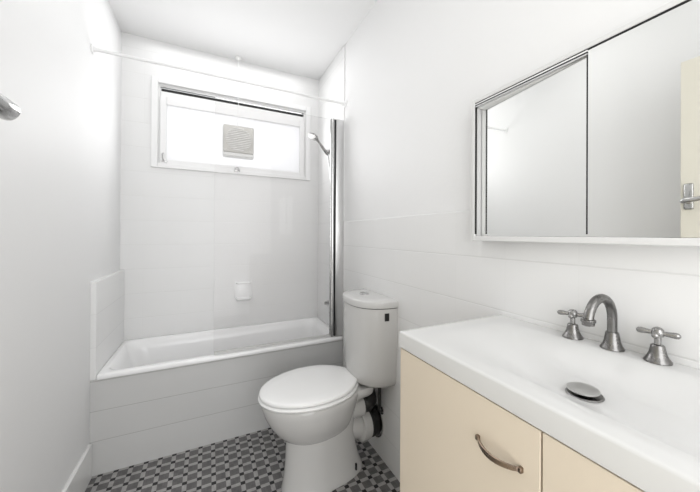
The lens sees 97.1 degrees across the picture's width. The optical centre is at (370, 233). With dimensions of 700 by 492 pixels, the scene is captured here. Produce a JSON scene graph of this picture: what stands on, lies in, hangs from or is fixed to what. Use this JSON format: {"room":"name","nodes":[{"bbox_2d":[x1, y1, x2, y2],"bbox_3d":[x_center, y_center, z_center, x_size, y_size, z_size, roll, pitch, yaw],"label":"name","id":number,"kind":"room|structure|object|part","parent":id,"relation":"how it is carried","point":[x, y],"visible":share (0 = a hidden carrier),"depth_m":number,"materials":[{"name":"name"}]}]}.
{"room":"bathroom","nodes":[
{"label":"bathroom","id":0,"kind":"room"},
{"bbox_2d":[0,0,121,491],"bbox_3d":[-0.882,-0.058,0.563,0.100,2.309,3.055,0,0,-28],"label":"wall","id":1,"kind":"structure","parent":0,"point":[60,158],"depth_m":1.05,"materials":[{"name":"paint"}]},
{"bbox_2d":[0,93,20,120],"bbox_3d":[-0.279,0.195,0.015,0.094,1.792,0.760,0,0,-28],"label":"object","id":2,"kind":"structure","parent":1,"relation":"attached to","point":[9,111],"depth_m":0.34,"materials":[{"name":"silver metal"}]},
{"bbox_2d":[62,444,91,491],"bbox_3d":[-0.694,1.021,0.308,0.014,0.154,2.430,0,0,-28],"label":"baseboard","id":3,"kind":"structure","parent":1,"relation":"attached to","point":[81,476],"depth_m":1.28,"materials":[{"name":"white tile"}]},
{"bbox_2d":[90,270,123,380],"bbox_3d":[-1.372,0.441,1.623,0.024,0.446,0.521,0,0,-28],"label":"trim","id":4,"kind":"structure","parent":1,"relation":"attached to","point":[106,292],"depth_m":1.52,"materials":[{"name":"tile"}]},
{"bbox_2d":[90,44,346,106],"bbox_3d":[-0.703,-0.825,1.671,1.234,0.042,0.042,0,0,-28],"label":"rail","id":5,"kind":"object","parent":1,"relation":"attached to","point":[93,49],"visible":1,"depth_m":1.59,"materials":[{"name":"white metal"}]},
{"bbox_2d":[89,340,342,475],"bbox_3d":[-0.726,0.885,1.692,1.236,0.434,0.035,0,0,-28],"label":"wall","id":6,"kind":"structure","parent":0,"point":[138,418],"depth_m":1.56,"materials":[{"name":"tile"}]},
{"bbox_2d":[120,32,318,340],"bbox_3d":[-0.975,-0.052,2.181,1.234,2.309,0.100,0,0,-28],"label":"wall","id":7,"kind":"structure","parent":0,"point":[181,269],"depth_m":2.07,"materials":[{"name":"tile"}]},
{"bbox_2d":[151,76,310,180],"bbox_3d":[-0.928,-0.695,2.180,1.012,0.567,0.097,0,0,-28],"label":"window","id":8,"kind":"structure","parent":7,"relation":"in","point":[191,122],"depth_m":2.10,"materials":[{"name":"white glass"}]},
{"bbox_3d":[-0.922,-0.650,2.168,0.921,0.432,0.034,0,0,-28],"label":"sash","id":9,"kind":"part","parent":8,"relation":"part of","materials":[{"name":"white paint"}]},
{"bbox_3d":[-0.923,-0.643,2.169,0.857,0.359,0.005,0,0,-28],"label":"pane","id":10,"kind":"part","parent":8,"relation":"part of","materials":[{"name":"glass"}]},
{"bbox_2d":[222,124,253,159],"bbox_3d":[-0.910,-0.629,2.130,0.198,0.214,0.074,0,0,-28],"label":"fan","id":11,"kind":"object","parent":8,"relation":"attached to","point":[237,141],"visible":1,"depth_m":2.10,"materials":[{"name":"white plastic"}]},
{"bbox_2d":[234,281,251,300],"bbox_3d":[-0.877,0.399,2.140,0.114,0.128,0.065,0,0,-28],"label":"soap holder","id":12,"kind":"object","parent":7,"relation":"attached to","point":[242,290],"visible":1,"depth_m":2.15,"materials":[{"name":"white ceramic"}]},
{"bbox_3d":[-0.876,0.451,2.136,0.110,0.024,0.056,0,0,-28],"label":"dish","id":13,"kind":"part","parent":12,"relation":"part of","materials":[{"name":"white ceramic"}]},
{"bbox_2d":[108,0,376,79],"bbox_3d":[-0.261,-1.258,0.832,1.434,0.100,3.155,0,0,-28],"label":"ceiling","id":14,"kind":"structure","parent":0,"point":[303,38],"depth_m":1.80,"materials":[{"name":"paint"}]},
{"bbox_2d":[235,56,241,124],"bbox_3d":[-0.904,-0.972,2.112,0.042,0.470,0.042,0,0,-28],"label":"pull cord","id":15,"kind":"object","parent":14,"relation":"hanging from","point":[238,58],"visible":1,"depth_m":2.11,"materials":[{"name":"white plastic"}]},
{"bbox_3d":[-0.904,-0.962,2.107,0.008,0.451,0.018,0,0,21],"label":"cord","id":16,"kind":"part","parent":15,"relation":"part of","materials":[{"name":"white fabric"}]},
{"bbox_2d":[85,427,399,491],"bbox_3d":[-0.088,1.151,0.469,1.434,0.100,3.955,0,0,-28],"label":"floor","id":17,"kind":"structure","parent":0,"point":[254,461],"depth_m":1.42,"materials":[{"name":"tile"}]},
{"bbox_2d":[96,317,342,379],"bbox_3d":[-0.828,0.821,1.904,1.204,0.352,0.525,0,0,-28],"label":"bathtub","id":18,"kind":"object","parent":17,"relation":"on","point":[141,355],"visible":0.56,"depth_m":1.94,"materials":[{"name":"white ceramic"}]},
{"bbox_2d":[214,97,343,353],"bbox_3d":[-0.501,-0.039,1.803,0.731,1.367,0.032,0,0,-28],"label":"screen","id":19,"kind":"object","parent":18,"relation":"on","point":[336,126],"visible":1,"depth_m":1.94,"materials":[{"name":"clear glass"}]},
{"bbox_3d":[-0.535,-0.045,1.786,0.654,1.348,0.006,0,0,-28],"label":"glass panel","id":20,"kind":"part","parent":19,"relation":"part of","materials":[{"name":"clear glass"}]},
{"bbox_3d":[-0.240,-0.038,1.940,0.028,1.365,0.025,0,0,-28],"label":"pivot post","id":21,"kind":"part","parent":19,"relation":"part of","materials":[{"name":"silver metal"}]},
{"bbox_2d":[258,288,397,491],"bbox_3d":[-0.209,0.697,1.412,0.577,0.813,0.362,0,0,-28],"label":"toilet","id":22,"kind":"object","parent":17,"relation":"on","point":[319,411],"visible":1,"depth_m":1.36,"materials":[{"name":"white ceramic"}]},
{"bbox_3d":[-0.268,0.672,1.381,0.437,0.019,0.352,0,0,-28],"label":"lid","id":23,"kind":"part","parent":22,"relation":"part of","materials":[{"name":"white plastic"}]},
{"bbox_3d":[-0.266,0.692,1.382,0.449,0.016,0.362,0,0,-28],"label":"seat","id":24,"kind":"part","parent":22,"relation":"part of","materials":[{"name":"white plastic"}]},
{"bbox_3d":[-0.257,0.804,1.388,0.445,0.206,0.337,0,0,-28],"label":"bowl","id":25,"kind":"part","parent":22,"relation":"part of","materials":[{"name":"white ceramic"}]},
{"bbox_3d":[-0.032,0.317,1.506,0.171,0.035,0.356,0,0,-28],"label":"cistern lid","id":26,"kind":"part","parent":22,"relation":"part of","materials":[{"name":"white ceramic"}]},
{"bbox_2d":[400,348,644,491],"bbox_3d":[0.381,0.688,0.495,0.367,0.832,0.717,0,0,-28],"label":"vanity cabinet","id":27,"kind":"object","parent":17,"relation":"on","point":[454,438],"visible":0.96,"depth_m":0.54,"materials":[{"name":"beige laminate"}]},
{"bbox_3d":[0.160,0.636,0.586,0.018,0.724,0.352,0,0,-28],"label":"door","id":28,"kind":"part","parent":27,"relation":"part of","materials":[{"name":"beige laminate"}]},
{"bbox_3d":[0.195,0.346,0.484,0.022,0.012,0.087,0,0,-28],"label":"handle","id":29,"kind":"part","parent":27,"relation":"part of","materials":[{"name":"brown metal"}]},
{"bbox_2d":[399,315,699,491],"bbox_3d":[0.392,0.265,0.501,0.351,0.061,0.725,0,0,-28],"label":"basin","id":30,"kind":"object","parent":27,"relation":"in","point":[645,431],"visible":0.97,"depth_m":0.51,"materials":[{"name":"white ceramic"}]},
{"bbox_2d":[557,309,583,339],"bbox_3d":[0.460,0.204,0.702,0.047,0.064,0.047,0,0,-5],"label":"tap","id":31,"kind":"object","parent":30,"relation":"on","point":[572,332],"visible":0.92,"depth_m":0.69,"materials":[{"name":"grey metal"}]},
{"bbox_3d":[0.461,0.181,0.702,0.046,0.018,0.046,0,0,-5],"label":"cross handle","id":32,"kind":"part","parent":31,"relation":"part of","materials":[{"name":"silver metal"}]},
{"bbox_2d":[565,382,604,402],"bbox_3d":[0.377,0.277,0.544,0.058,0.014,0.058,0,0,-28],"label":"plug","id":33,"kind":"object","parent":30,"relation":"in","point":[585,392],"visible":1,"depth_m":0.53,"materials":[{"name":"grey metal"}]},
{"bbox_2d":[580,294,624,351],"bbox_3d":[0.461,0.178,0.615,0.122,0.116,0.042,0,0,-28],"label":"spout","id":34,"kind":"object","parent":30,"relation":"attached to","point":[611,341],"visible":1,"depth_m":0.62,"materials":[{"name":"grey metal"}]},
{"bbox_2d":[636,326,680,365],"bbox_3d":[0.530,0.204,0.569,0.046,0.064,0.046,0,0,5],"label":"tap","id":35,"kind":"object","parent":30,"relation":"on","point":[656,354],"visible":1,"depth_m":0.56,"materials":[{"name":"grey metal"}]},
{"bbox_3d":[0.530,0.181,0.569,0.046,0.018,0.046,0,0,5],"label":"cross handle","id":36,"kind":"part","parent":35,"relation":"part of","materials":[{"name":"silver metal"}]},
{"bbox_3d":[0.327,0.636,0.267,0.018,0.724,0.362,0,0,-28],"label":"door","id":37,"kind":"part","parent":27,"relation":"part of","materials":[{"name":"beige laminate"}]},
{"bbox_2d":[344,0,672,221],"bbox_3d":[0.301,-0.049,1.181,0.100,2.309,3.055,0,0,-28],"label":"wall","id":38,"kind":"structure","parent":0,"point":[415,70],"depth_m":1.19,"materials":[{"name":"paint"}]},
{"bbox_2d":[308,133,329,172],"bbox_3d":[-0.340,-0.117,2.117,0.163,1.141,0.128,0,0,-28],"label":"shower","id":39,"kind":"object","parent":38,"relation":"attached to","point":[313,136],"visible":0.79,"depth_m":2.14,"materials":[{"name":"silver metal"}]},
{"bbox_3d":[-0.343,-0.613,2.154,0.115,0.121,0.031,0,0,-40],"label":"handle","id":40,"kind":"part","parent":39,"relation":"part of","materials":[{"name":"silver metal"}]},
{"bbox_2d":[317,45,344,336],"bbox_3d":[-0.287,-0.048,2.193,0.008,2.308,0.517,0,0,-28],"label":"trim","id":41,"kind":"structure","parent":38,"relation":"attached to","point":[332,82],"depth_m":2.26,"materials":[{"name":"tile"}]},
{"bbox_2d":[343,210,699,481],"bbox_3d":[0.394,0.514,0.882,0.008,1.181,2.438,0,0,-28],"label":"panelling","id":42,"kind":"structure","parent":38,"relation":"attached to","point":[431,264],"depth_m":0.89,"materials":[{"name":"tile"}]},
{"bbox_2d":[472,0,699,246],"bbox_3d":[0.483,-0.192,0.664,0.043,0.428,0.659,0,0,-28],"label":"upper cabinet","id":43,"kind":"object","parent":38,"relation":"attached to","point":[598,143],"visible":1,"depth_m":0.64,"materials":[{"name":"white"}]},
{"bbox_3d":[0.407,-0.187,0.802,0.003,0.388,0.312,0,0,-24],"label":"mirror door","id":44,"kind":"part","parent":43,"relation":"part of","materials":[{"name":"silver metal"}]},
{"bbox_3d":[0.539,-0.192,0.521,0.004,0.398,0.312,0,0,-28],"label":"mirror door","id":45,"kind":"part","parent":43,"relation":"part of","materials":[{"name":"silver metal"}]}
]}

